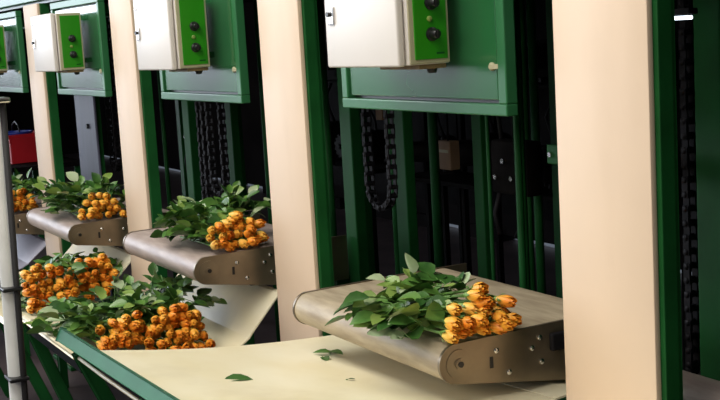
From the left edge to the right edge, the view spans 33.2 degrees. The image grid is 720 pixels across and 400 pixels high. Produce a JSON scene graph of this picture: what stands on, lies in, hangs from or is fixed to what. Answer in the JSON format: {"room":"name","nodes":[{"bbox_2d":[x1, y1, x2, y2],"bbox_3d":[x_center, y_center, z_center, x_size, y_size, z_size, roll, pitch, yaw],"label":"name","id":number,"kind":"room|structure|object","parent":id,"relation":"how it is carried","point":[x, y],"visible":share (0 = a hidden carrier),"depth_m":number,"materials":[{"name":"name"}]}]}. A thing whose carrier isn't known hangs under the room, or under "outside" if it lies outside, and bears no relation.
{"room":"processing plant","nodes":[
{"label":"processing plant","id":0,"kind":"room"},
{"bbox_2d":[0,11,78,154],"bbox_3d":[-6.548,-2.092,16.769,5.200,3.400,0.100,-8,9,-28],"label":"wall","id":1,"kind":"structure","parent":0,"point":[19,109],"depth_m":17.75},
{"bbox_2d":[0,153,700,399],"bbox_3d":[-1.331,0.606,7.833,16.000,0.106,21.000,-8,9,-28],"label":"floor","id":2,"kind":"structure","parent":0,"point":[79,388],"depth_m":8.17,"materials":[{"name":"concrete"}]},
{"bbox_2d":[0,97,29,399],"bbox_3d":[-0.931,0.442,3.260,0.120,1.439,0.247,-8,9,-28],"label":"steel pole","id":3,"kind":"object","parent":2,"relation":"on","point":[17,377],"visible":1,"depth_m":3.18,"materials":[{"name":"grey metal"}]},
{"bbox_2d":[16,234,45,355],"bbox_3d":[-2.096,0.500,6.481,0.664,0.598,1.050,-8,9,-28],"label":"tray","id":4,"kind":"object","parent":2,"relation":"on","point":[29,246],"visible":0.28,"depth_m":6.24,"materials":[{"name":"green paint"}]},
{"bbox_2d":[11,156,80,269],"bbox_3d":[-2.439,0.079,8.941,0.500,0.775,1.300,-8,9,-28],"label":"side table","id":5,"kind":"object","parent":2,"relation":"on","point":[67,162],"visible":0.25,"depth_m":8.41,"materials":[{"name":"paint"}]},
{"bbox_2d":[8,134,37,163],"bbox_3d":[-2.396,-0.373,8.699,0.348,0.175,0.376,-8,9,-31],"label":"plastic crate","id":6,"kind":"object","parent":5,"relation":"on","point":[22,148],"visible":0.53,"depth_m":8.51,"materials":[{"name":"red plastic"}]},
{"bbox_3d":[-2.582,-0.414,9.074,0.348,0.175,0.376,-8,9,-28],"label":"plastic crate","id":7,"kind":"object","parent":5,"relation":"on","visible":0},
{"bbox_2d":[8,121,32,134],"bbox_3d":[-2.572,-0.473,9.050,0.250,0.240,0.250,-8,9,-28],"label":"tub","id":8,"kind":"object","parent":7,"relation":"on","point":[16,132],"visible":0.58,"depth_m":8.99,"materials":[{"name":"plastic"}]},
{"bbox_2d":[23,3,76,371],"bbox_3d":[-1.493,-0.062,5.921,0.100,1.772,0.330,-8,9,-28],"label":"upright","id":9,"kind":"object","parent":2,"relation":"on","point":[43,84],"visible":0.54,"depth_m":5.81,"materials":[{"name":"beige paint"}]},
{"bbox_2d":[0,244,142,399],"bbox_3d":[-1.253,0.602,4.955,0.664,0.715,1.380,-8,9,-28],"label":"tray","id":10,"kind":"object","parent":2,"relation":"on","point":[38,384],"visible":0.09,"depth_m":4.99,"materials":[{"name":"green paint"}]},
{"bbox_2d":[0,253,88,313],"bbox_3d":[-1.212,0.310,4.601,0.393,0.183,0.505,-8,9,-31],"label":"bunch","id":11,"kind":"object","parent":10,"relation":"on","point":[38,284],"visible":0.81,"depth_m":4.45,"materials":[{"name":"orange plant"}]},
{"bbox_2d":[29,247,122,299],"bbox_3d":[-1.155,0.285,4.917,0.374,0.177,0.522,-7,9,-26],"label":"bunch","id":12,"kind":"object","parent":10,"relation":"on","point":[98,264],"visible":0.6,"depth_m":4.79,"materials":[{"name":"orange plant"}]},
{"bbox_2d":[74,95,115,302],"bbox_3d":[-1.322,0.124,6.080,0.046,1.340,0.330,-8,9,-28],"label":"guard","id":13,"kind":"object","parent":2,"relation":"on","point":[87,108],"visible":0.2,"depth_m":5.96,"materials":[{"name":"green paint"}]},
{"bbox_2d":[108,0,167,294],"bbox_3d":[-0.834,0.063,4.738,0.100,1.772,0.330,-8,9,-28],"label":"upright","id":14,"kind":"object","parent":2,"relation":"on","point":[134,93],"visible":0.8,"depth_m":4.62,"materials":[{"name":"beige paint"}]},
{"bbox_2d":[22,274,277,399],"bbox_3d":[-0.698,0.671,3.951,0.664,0.788,0.818,-8,9,-28],"label":"tray","id":15,"kind":"object","parent":2,"relation":"on","point":[233,323],"visible":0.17,"depth_m":3.83,"materials":[{"name":"cream paint"}]},
{"bbox_2d":[23,272,169,349],"bbox_3d":[-0.815,0.339,3.698,0.412,0.164,0.502,-8,9,-32],"label":"bunch","id":16,"kind":"object","parent":15,"relation":"on","point":[81,317],"visible":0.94,"depth_m":3.59,"materials":[{"name":"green plant"}]},
{"bbox_2d":[96,262,226,349],"bbox_3d":[-0.634,0.319,3.773,0.445,0.250,0.519,-7,9,-26],"label":"bunch","id":17,"kind":"object","parent":15,"relation":"on","point":[181,323],"visible":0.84,"depth_m":3.65,"materials":[{"name":"orange plant"}]},
{"bbox_2d":[157,70,177,277],"bbox_3d":[-0.982,-0.111,6.170,0.048,1.740,0.048,-8,9,-28],"label":"rod","id":18,"kind":"object","parent":2,"relation":"on","point":[161,101],"visible":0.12,"depth_m":6.14,"materials":[{"name":"green paint"}]},
{"bbox_2d":[175,100,188,201],"bbox_3d":[-0.932,-0.157,6.446,0.080,1.750,0.090,-8,9,-28],"label":"frame post","id":19,"kind":"object","parent":2,"relation":"on","point":[178,105],"visible":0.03,"depth_m":6.41,"materials":[{"name":"green metal"}]},
{"bbox_2d":[181,100,201,201],"bbox_3d":[-0.682,0.023,5.040,0.080,1.750,0.120,-8,9,-28],"label":"frame post","id":20,"kind":"object","parent":2,"relation":"on","point":[188,107],"visible":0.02,"depth_m":4.99,"materials":[{"name":"green metal"}]},
{"bbox_3d":[-1.019,0.155,5.660,0.080,0.078,1.290,-8,9,-28],"label":"cross beam","id":21,"kind":"structure","parent":20,"relation":"attached to","visible":0},
{"bbox_2d":[26,197,168,246],"bbox_3d":[-1.094,0.108,5.217,0.518,0.142,0.699,-8,9,-28],"label":"conveyor","id":22,"kind":"object","parent":21,"relation":"on","point":[105,231],"visible":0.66,"depth_m":4.90,"materials":[{"name":"metal"}]},
{"bbox_2d":[29,171,126,220],"bbox_3d":[-1.156,-0.031,5.074,0.416,0.180,0.544,-9,9,-34],"label":"bunch","id":23,"kind":"object","parent":22,"relation":"on","point":[61,196],"visible":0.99,"depth_m":4.96,"materials":[{"name":"orange plant"}]},
{"bbox_2d":[224,103,254,344],"bbox_3d":[-0.518,0.004,5.112,0.080,1.750,0.120,-8,9,-28],"label":"frame post","id":24,"kind":"object","parent":2,"relation":"on","point":[231,109],"visible":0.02,"depth_m":5.06,"materials":[{"name":"green metal"}]},
{"bbox_2d":[237,103,248,214],"bbox_3d":[-0.652,-0.195,6.597,0.080,1.750,0.072,-8,9,-28],"label":"frame post","id":25,"kind":"object","parent":2,"relation":"on","point":[238,104],"visible":0.02,"depth_m":6.57,"materials":[{"name":"green metal"}]},
{"bbox_2d":[253,0,280,341],"bbox_3d":[-0.382,-0.003,5.135,0.056,1.740,0.056,-8,9,-28],"label":"rod","id":26,"kind":"object","parent":2,"relation":"on","point":[254,1],"visible":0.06,"depth_m":5.08,"materials":[{"name":"green paint"}]},
{"bbox_2d":[257,0,333,341],"bbox_3d":[-0.155,0.192,3.520,0.100,1.772,0.330,-8,9,-28],"label":"upright","id":27,"kind":"object","parent":2,"relation":"on","point":[288,29],"visible":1,"depth_m":3.41,"materials":[{"name":"beige paint"}]},
{"bbox_2d":[55,327,565,399],"bbox_3d":[0.022,0.760,2.676,0.905,0.879,1.615,-8,9,-28],"label":"conveyor belt","id":28,"kind":"object","parent":2,"relation":"on","point":[284,370],"visible":0.7,"depth_m":2.75,"materials":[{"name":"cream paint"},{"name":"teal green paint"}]},
{"bbox_2d":[225,374,252,380],"bbox_3d":[-0.285,0.404,2.730,0.082,0.013,0.042,-8,9,-28],"label":"fallen leaf","id":29,"kind":"object","parent":28,"relation":"on","point":[237,377],"visible":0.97,"depth_m":2.74,"materials":[{"name":"green plant"}]},
{"bbox_2d":[320,355,329,360],"bbox_3d":[-0.088,0.388,2.973,0.023,0.007,0.053,-8,9,-28],"label":"fallen leaf","id":30,"kind":"object","parent":28,"relation":"on","point":[326,358],"visible":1,"depth_m":2.97,"materials":[{"name":"green plant"}]},
{"bbox_2d":[313,349,342,355],"bbox_3d":[-0.077,0.380,3.013,0.054,0.013,0.077,-8,9,-28],"label":"fallen leaf","id":31,"kind":"object","parent":28,"relation":"on","point":[338,351],"visible":1,"depth_m":3.02,"materials":[{"name":"green plant"}]},
{"bbox_2d":[316,0,336,236],"bbox_3d":[-0.104,0.070,4.493,0.064,1.740,0.064,-8,9,-28],"label":"rod","id":32,"kind":"object","parent":2,"relation":"on","point":[320,16],"visible":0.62,"depth_m":4.43,"materials":[{"name":"green paint"}]},
{"bbox_2d":[337,68,368,282],"bbox_3d":[-0.008,0.151,3.831,0.080,1.750,0.120,-8,9,-28],"label":"frame post","id":33,"kind":"object","parent":2,"relation":"on","point":[350,131],"visible":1,"depth_m":3.79,"materials":[{"name":"green metal"}]},
{"bbox_2d":[334,279,349,285],"bbox_3d":[-0.348,0.224,4.443,0.080,0.078,1.290,-8,9,-28],"label":"cross beam","id":34,"kind":"structure","parent":33,"relation":"attached to","point":[346,281],"depth_m":3.87,"materials":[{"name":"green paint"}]},
{"bbox_2d":[123,214,348,285],"bbox_3d":[-0.428,0.181,4.009,0.518,0.142,0.699,-8,9,-28],"label":"conveyor","id":35,"kind":"object","parent":34,"relation":"on","point":[253,265],"visible":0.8,"depth_m":3.71,"materials":[{"name":"metal"}]},
{"bbox_2d":[150,181,270,251],"bbox_3d":[-0.469,0.046,3.823,0.409,0.185,0.449,-8,9,-30],"label":"bunch","id":36,"kind":"object","parent":35,"relation":"on","point":[218,221],"visible":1,"depth_m":3.74,"materials":[{"name":"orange plant"}]},
{"bbox_3d":[0.326,0.352,3.234,0.080,0.078,1.290,-8,9,-28],"label":"cross beam","id":37,"kind":"structure","parent":33,"relation":"attached to","visible":0},
{"bbox_2d":[292,263,565,384],"bbox_3d":[0.224,0.301,2.839,0.518,0.142,0.699,-8,9,-28],"label":"conveyor","id":38,"kind":"object","parent":37,"relation":"on","point":[534,350],"visible":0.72,"depth_m":2.55,"materials":[{"name":"metal"}]},
{"bbox_2d":[325,253,521,344],"bbox_3d":[0.131,0.194,2.569,0.367,0.158,0.406,-9,10,-35],"label":"bunch","id":39,"kind":"object","parent":38,"relation":"on","point":[413,302],"visible":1,"depth_m":2.50,"materials":[{"name":"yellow plant"}]},
{"bbox_2d":[333,160,386,273],"bbox_3d":[-0.102,0.254,6.158,0.240,0.920,1.120,-8,9,-28],"label":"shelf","id":40,"kind":"object","parent":2,"relation":"on","point":[378,168],"visible":0.02,"depth_m":5.62,"materials":[{"name":"black metal"}]},
{"bbox_2d":[328,83,341,159],"bbox_3d":[-0.221,-0.391,6.081,0.300,0.388,0.151,-4,8,-7],"label":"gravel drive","id":41,"kind":"object","parent":40,"relation":"on","point":[336,123],"visible":0.08,"depth_m":6.03,"materials":[{"name":"metal"}]},
{"bbox_2d":[334,109,385,164],"bbox_3d":[-0.005,-0.326,5.723,0.250,0.324,0.126,-9,10,-36],"label":"motor","id":42,"kind":"object","parent":40,"relation":"on","point":[378,148],"visible":0.41,"depth_m":5.72,"materials":[{"name":"metal"}]},
{"bbox_2d":[359,109,375,275],"bbox_3d":[0.022,-0.067,5.388,0.080,1.750,0.072,-8,9,-28],"label":"frame post","id":43,"kind":"object","parent":2,"relation":"on","point":[368,206],"visible":0.02,"depth_m":5.39,"materials":[{"name":"metal"}]},
{"bbox_2d":[387,110,399,274],"bbox_3d":[0.127,0.094,4.222,0.048,1.740,0.048,-8,9,-28],"label":"rod","id":44,"kind":"object","parent":2,"relation":"on","point":[394,209],"visible":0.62,"depth_m":4.21,"materials":[{"name":"green paint"}]},
{"bbox_2d":[328,79,463,264],"bbox_3d":[0.149,0.030,6.274,0.220,1.300,1.120,-8,9,-28],"label":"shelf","id":45,"kind":"object","parent":2,"relation":"on","point":[424,126],"visible":0.06,"depth_m":5.77,"materials":[{"name":"metal"}]},
{"bbox_2d":[393,110,419,273],"bbox_3d":[0.156,0.132,3.903,0.080,1.750,0.120,-8,9,-28],"label":"frame post","id":46,"kind":"object","parent":2,"relation":"on","point":[406,205],"visible":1,"depth_m":3.86,"materials":[{"name":"green metal"}]},
{"bbox_2d":[427,112,444,267],"bbox_3d":[0.270,0.087,4.209,0.072,1.740,0.072,-8,9,-28],"label":"rod","id":47,"kind":"object","parent":2,"relation":"on","point":[432,123],"visible":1,"depth_m":4.18,"materials":[{"name":"green paint"}]},
{"bbox_2d":[471,115,491,279],"bbox_3d":[0.416,0.099,4.028,0.080,1.750,0.090,-8,9,-28],"label":"frame post","id":48,"kind":"object","parent":2,"relation":"on","point":[477,121],"visible":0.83,"depth_m":4.00,"materials":[{"name":"green metal"}]},
{"bbox_2d":[415,170,552,265],"bbox_3d":[0.572,0.382,4.949,0.240,0.920,1.120,-8,9,-28],"label":"shelf","id":49,"kind":"object","parent":2,"relation":"on","point":[458,179],"visible":0.09,"depth_m":5.19,"materials":[{"name":"black metal"}]},
{"bbox_2d":[413,113,455,174],"bbox_3d":[0.285,-0.272,5.214,0.250,0.324,0.126,-4,8,-3],"label":"motor","id":50,"kind":"object","parent":49,"relation":"on","point":[421,148],"visible":0.19,"depth_m":5.18,"materials":[{"name":"metal"}]},
{"bbox_2d":[438,113,459,169],"bbox_3d":[0.290,-0.444,4.164,0.043,0.680,0.080,-8,9,-28],"label":"carton","id":51,"kind":"object","parent":49,"relation":"on","point":[449,156],"visible":0.77,"depth_m":4.18,"materials":[{"name":"cardboard"}]},
{"bbox_2d":[441,116,510,177],"bbox_3d":[0.452,-0.264,4.880,0.300,0.388,0.151,-4,8,-2],"label":"motor","id":52,"kind":"object","parent":49,"relation":"on","point":[465,146],"visible":0.11,"depth_m":4.84,"materials":[{"name":"metal"}]},
{"bbox_2d":[485,115,495,280],"bbox_3d":[0.381,0.185,3.460,0.024,1.740,0.024,-8,9,-28],"label":"rod","id":53,"kind":"object","parent":2,"relation":"on","point":[487,133],"visible":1,"depth_m":3.43,"materials":[{"name":"green paint"}]},
{"bbox_2d":[457,80,548,282],"bbox_3d":[0.823,0.158,5.066,0.220,1.300,1.120,-8,9,-28],"label":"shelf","id":54,"kind":"object","parent":2,"relation":"on","point":[544,85],"visible":0.04,"depth_m":5.50,"materials":[{"name":"metal"}]},
{"bbox_2d":[513,0,526,288],"bbox_3d":[0.424,0.227,3.137,0.040,1.740,0.040,-8,9,-28],"label":"rod","id":55,"kind":"object","parent":2,"relation":"on","point":[516,119],"visible":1,"depth_m":3.09,"materials":[{"name":"green paint"}]},
{"bbox_2d":[516,0,530,289],"bbox_3d":[0.466,0.187,3.409,0.052,1.740,0.052,-8,9,-28],"label":"rod","id":56,"kind":"object","parent":2,"relation":"on","point":[517,1],"visible":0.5,"depth_m":3.35,"materials":[{"name":"green paint"}]},
{"bbox_2d":[519,0,535,290],"bbox_3d":[0.568,0.093,4.043,0.048,1.740,0.048,-8,9,-28],"label":"rod","id":57,"kind":"object","parent":2,"relation":"on","point":[521,2],"visible":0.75,"depth_m":3.98,"materials":[{"name":"green paint"}]},
{"bbox_2d":[526,0,545,293],"bbox_3d":[0.565,0.126,3.803,0.056,1.740,0.056,-8,9,-28],"label":"rod","id":58,"kind":"object","parent":2,"relation":"on","point":[530,4],"visible":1,"depth_m":3.74,"materials":[{"name":"green paint"}]},
{"bbox_2d":[546,0,566,399],"bbox_3d":[0.696,0.061,4.179,0.080,1.750,0.072,-8,9,-28],"label":"frame post","id":59,"kind":"object","parent":2,"relation":"on","point":[549,12],"visible":0.33,"depth_m":4.14,"materials":[{"name":"green metal"}]},
{"bbox_2d":[552,0,682,399],"bbox_3d":[0.510,0.318,2.327,0.100,1.772,0.330,-8,9,-28],"label":"upright","id":60,"kind":"object","parent":2,"relation":"on","point":[615,61],"visible":1,"depth_m":2.23,"materials":[{"name":"beige paint"}]},
{"bbox_2d":[0,0,62,11],"bbox_3d":[-0.514,-0.831,3.939,0.070,0.178,7.500,-8,9,-28],"label":"header beam","id":61,"kind":"structure","parent":60,"relation":"on","point":[5,5],"depth_m":6.09,"materials":[{"name":"metal"}]},
{"bbox_2d":[0,11,28,92],"bbox_3d":[-1.852,-0.818,6.673,0.325,0.413,1.230,-8,9,-28],"label":"panel frame","id":62,"kind":"object","parent":61,"relation":"attached to","point":[15,79],"visible":0.77,"depth_m":6.22,"materials":[{"name":"green metal"}]},
{"bbox_2d":[0,25,7,74],"bbox_3d":[-1.939,-0.783,6.334,0.169,0.257,0.371,-8,9,-28],"label":"control box","id":63,"kind":"object","parent":62,"relation":"attached to","point":[3,56],"visible":1,"depth_m":6.21,"materials":[{"name":"green plastic"}]},
{"bbox_2d":[50,0,111,96],"bbox_3d":[-1.179,-0.695,5.465,0.325,0.413,1.230,-8,9,-28],"label":"panel frame","id":64,"kind":"object","parent":61,"relation":"attached to","point":[95,80],"visible":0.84,"depth_m":5.05,"materials":[{"name":"green metal"}]},
{"bbox_2d":[30,12,84,74],"bbox_3d":[-1.266,-0.659,5.127,0.169,0.257,0.371,-8,9,-28],"label":"control box","id":65,"kind":"object","parent":64,"relation":"attached to","point":[57,43],"visible":1,"depth_m":5.00,"materials":[{"name":"white plastic"}]},
{"bbox_2d":[104,17,121,171],"bbox_3d":[-1.221,-0.515,5.902,0.029,0.761,0.119,-8,9,-28],"label":"chain","id":66,"kind":"object","parent":64,"relation":"hanging from","point":[117,166],"visible":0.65,"depth_m":5.89,"materials":[{"name":"metal"}]},
{"bbox_2d":[160,0,249,103],"bbox_3d":[-0.505,-0.571,4.256,0.325,0.413,1.230,-8,9,-28],"label":"panel frame","id":67,"kind":"object","parent":61,"relation":"attached to","point":[226,80],"visible":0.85,"depth_m":3.84,"materials":[{"name":"green metal"}]},
{"bbox_2d":[133,0,209,73],"bbox_3d":[-0.598,-0.537,3.926,0.169,0.257,0.371,-8,9,-28],"label":"control box","id":68,"kind":"object","parent":67,"relation":"attached to","point":[172,35],"visible":1,"depth_m":3.80,"materials":[{"name":"white plastic"}]},
{"bbox_2d":[195,101,213,199],"bbox_3d":[-0.638,-0.332,4.875,0.029,0.911,0.064,-8,9,-28],"label":"chain","id":69,"kind":"object","parent":67,"relation":"hanging from","point":[200,111],"visible":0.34,"depth_m":4.88,"materials":[{"name":"metal"}]},
{"bbox_2d":[204,101,229,195],"bbox_3d":[-0.573,-0.393,4.740,0.029,0.761,0.149,-8,9,-28],"label":"chain","id":70,"kind":"object","parent":67,"relation":"hanging from","point":[217,189],"visible":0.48,"depth_m":4.79,"materials":[{"name":"metal"}]},
{"bbox_2d":[0,0,697,243],"bbox_3d":[0.397,-0.310,4.502,1.928,1.190,7.500,-8,9,-28],"label":"door frame","id":71,"kind":"structure","parent":61,"relation":"attached to","point":[381,181],"depth_m":6.19,"materials":[{"name":"metal"}]},
{"bbox_2d":[183,114,206,172],"bbox_3d":[-0.807,-0.534,5.774,0.084,0.814,0.600,-8,9,-28],"label":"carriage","id":72,"kind":"object","parent":71,"relation":"hanging from","point":[199,121],"visible":0.04,"depth_m":5.73,"materials":[{"name":"metal"}]},
{"bbox_2d":[491,116,542,238],"bbox_3d":[0.444,-0.297,3.530,0.084,0.814,0.600,-8,9,-28],"label":"carriage","id":73,"kind":"object","parent":71,"relation":"hanging from","point":[502,149],"visible":0.66,"depth_m":3.54,"materials":[{"name":"metal"}]},
{"bbox_2d":[674,0,697,19],"bbox_3d":[0.621,-0.467,2.333,0.024,0.236,0.056,-8,9,-28],"label":"lamp","id":74,"kind":"object","parent":71,"relation":"hanging from","point":[683,11],"visible":0.76,"depth_m":2.33,"materials":[{"name":"white"}]},
{"bbox_2d":[677,0,699,373],"bbox_3d":[0.667,-0.074,2.536,0.029,0.931,0.084,-8,9,-28],"label":"chain","id":75,"kind":"object","parent":71,"relation":"hanging from","point":[685,29],"visible":0.48,"depth_m":2.51,"materials":[{"name":"metal"}]},
{"bbox_2d":[341,0,517,116],"bbox_3d":[0.164,-0.448,3.053,0.325,0.413,1.230,-8,9,-28],"label":"panel frame","id":76,"kind":"object","parent":61,"relation":"attached to","point":[480,77],"visible":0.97,"depth_m":2.65,"materials":[{"name":"green paint"}]},
{"bbox_2d":[360,109,397,211],"bbox_3d":[0.048,-0.309,3.617,0.029,0.691,0.157,-8,9,-28],"label":"chain","id":77,"kind":"object","parent":76,"relation":"hanging from","point":[389,203],"visible":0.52,"depth_m":3.64,"materials":[{"name":"metal"}]},
{"bbox_2d":[324,0,449,72],"bbox_3d":[0.072,-0.414,2.723,0.169,0.257,0.371,-8,9,-28],"label":"control box","id":78,"kind":"object","parent":76,"relation":"attached to","point":[384,34],"visible":1,"depth_m":2.62,"materials":[{"name":"white metal"}]},
{"bbox_2d":[547,144,557,164],"bbox_3d":[0.438,-0.082,2.592,0.180,0.056,0.305,-8,9,-28],"label":"bracket","id":79,"kind":"object","parent":60,"relation":"attached to","point":[552,150],"visible":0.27,"depth_m":2.74,"materials":[{"name":"green metal"}]},
{"bbox_2d":[679,205,690,221],"bbox_3d":[1.246,0.509,3.740,0.240,0.920,1.120,-8,9,-28],"label":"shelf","id":80,"kind":"object","parent":2,"relation":"on","point":[680,206],"visible":0.02,"depth_m":3.83,"materials":[{"name":"black metal"}]},
{"bbox_2d":[678,84,694,368],"bbox_3d":[1.497,0.286,3.857,0.220,1.300,1.120,-8,9,-28],"label":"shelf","id":81,"kind":"object","parent":2,"relation":"on","point":[679,87],"visible":0.02,"depth_m":4.28,"materials":[{"name":"black metal"}]},
{"bbox_2d":[683,370,719,399],"bbox_3d":[0.708,0.766,2.433,0.124,0.834,0.240,-8,9,-28],"label":"conveyor","id":82,"kind":"object","parent":2,"relation":"on","point":[695,386],"visible":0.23,"depth_m":2.36,"materials":[{"name":"metal"}]},
{"bbox_2d":[693,0,719,380],"bbox_3d":[0.738,0.293,2.491,0.080,1.750,0.120,-8,9,-28],"label":"frame post","id":83,"kind":"object","parent":2,"relation":"on","point":[706,23],"visible":1,"depth_m":2.44,"materials":[{"name":"green metal"}]},
{"bbox_3d":[-1.356,-0.105,6.249,0.080,1.750,0.120,-8,9,-28],"label":"frame post","id":84,"kind":"object","parent":2,"relation":"on","visible":0},
{"bbox_3d":[-1.685,0.146,6.885,0.080,0.078,1.290,-8,9,-28],"label":"cross beam","id":85,"kind":"structure","parent":84,"relation":"attached to","visible":0},
{"bbox_2d":[14,196,44,235],"bbox_3d":[-1.773,0.096,6.464,0.518,0.142,0.699,-8,9,-28],"label":"conveyor","id":86,"kind":"object","parent":85,"relation":"on","point":[22,226],"visible":0.28,"depth_m":6.13,"materials":[{"name":"metal"}]},
{"bbox_2d":[11,168,38,212],"bbox_3d":[-1.849,-0.061,6.309,0.411,0.216,0.514,-8,9,-28],"label":"bunch","id":87,"kind":"object","parent":86,"relation":"on","point":[21,200],"visible":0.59,"depth_m":6.20,"materials":[{"name":"orange plant"}]},
{"bbox_2d":[376,109,383,119],"bbox_3d":[0.076,-0.587,4.777,0.043,0.540,0.050,-8,9,-28],"label":"carton","id":88,"kind":"object","parent":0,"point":[379,113],"visible":0.19,"depth_m":4.80,"materials":[{"name":"cardboard"}]},
{"bbox_2d":[72,2,691,271],"bbox_3d":[0.794,-1.398,8.805,0.100,3.245,21.000,-8,9,-28],"label":"wall","id":89,"kind":"structure","parent":0,"point":[250,112],"depth_m":12.43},
{"bbox_2d":[220,175,515,241],"bbox_3d":[-0.196,0.008,10.955,0.160,0.100,5.160,-8,9,-28],"label":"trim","id":90,"kind":"structure","parent":89,"relation":"attached to","point":[339,201],"depth_m":9.98,"materials":[{"name":"black metal"}]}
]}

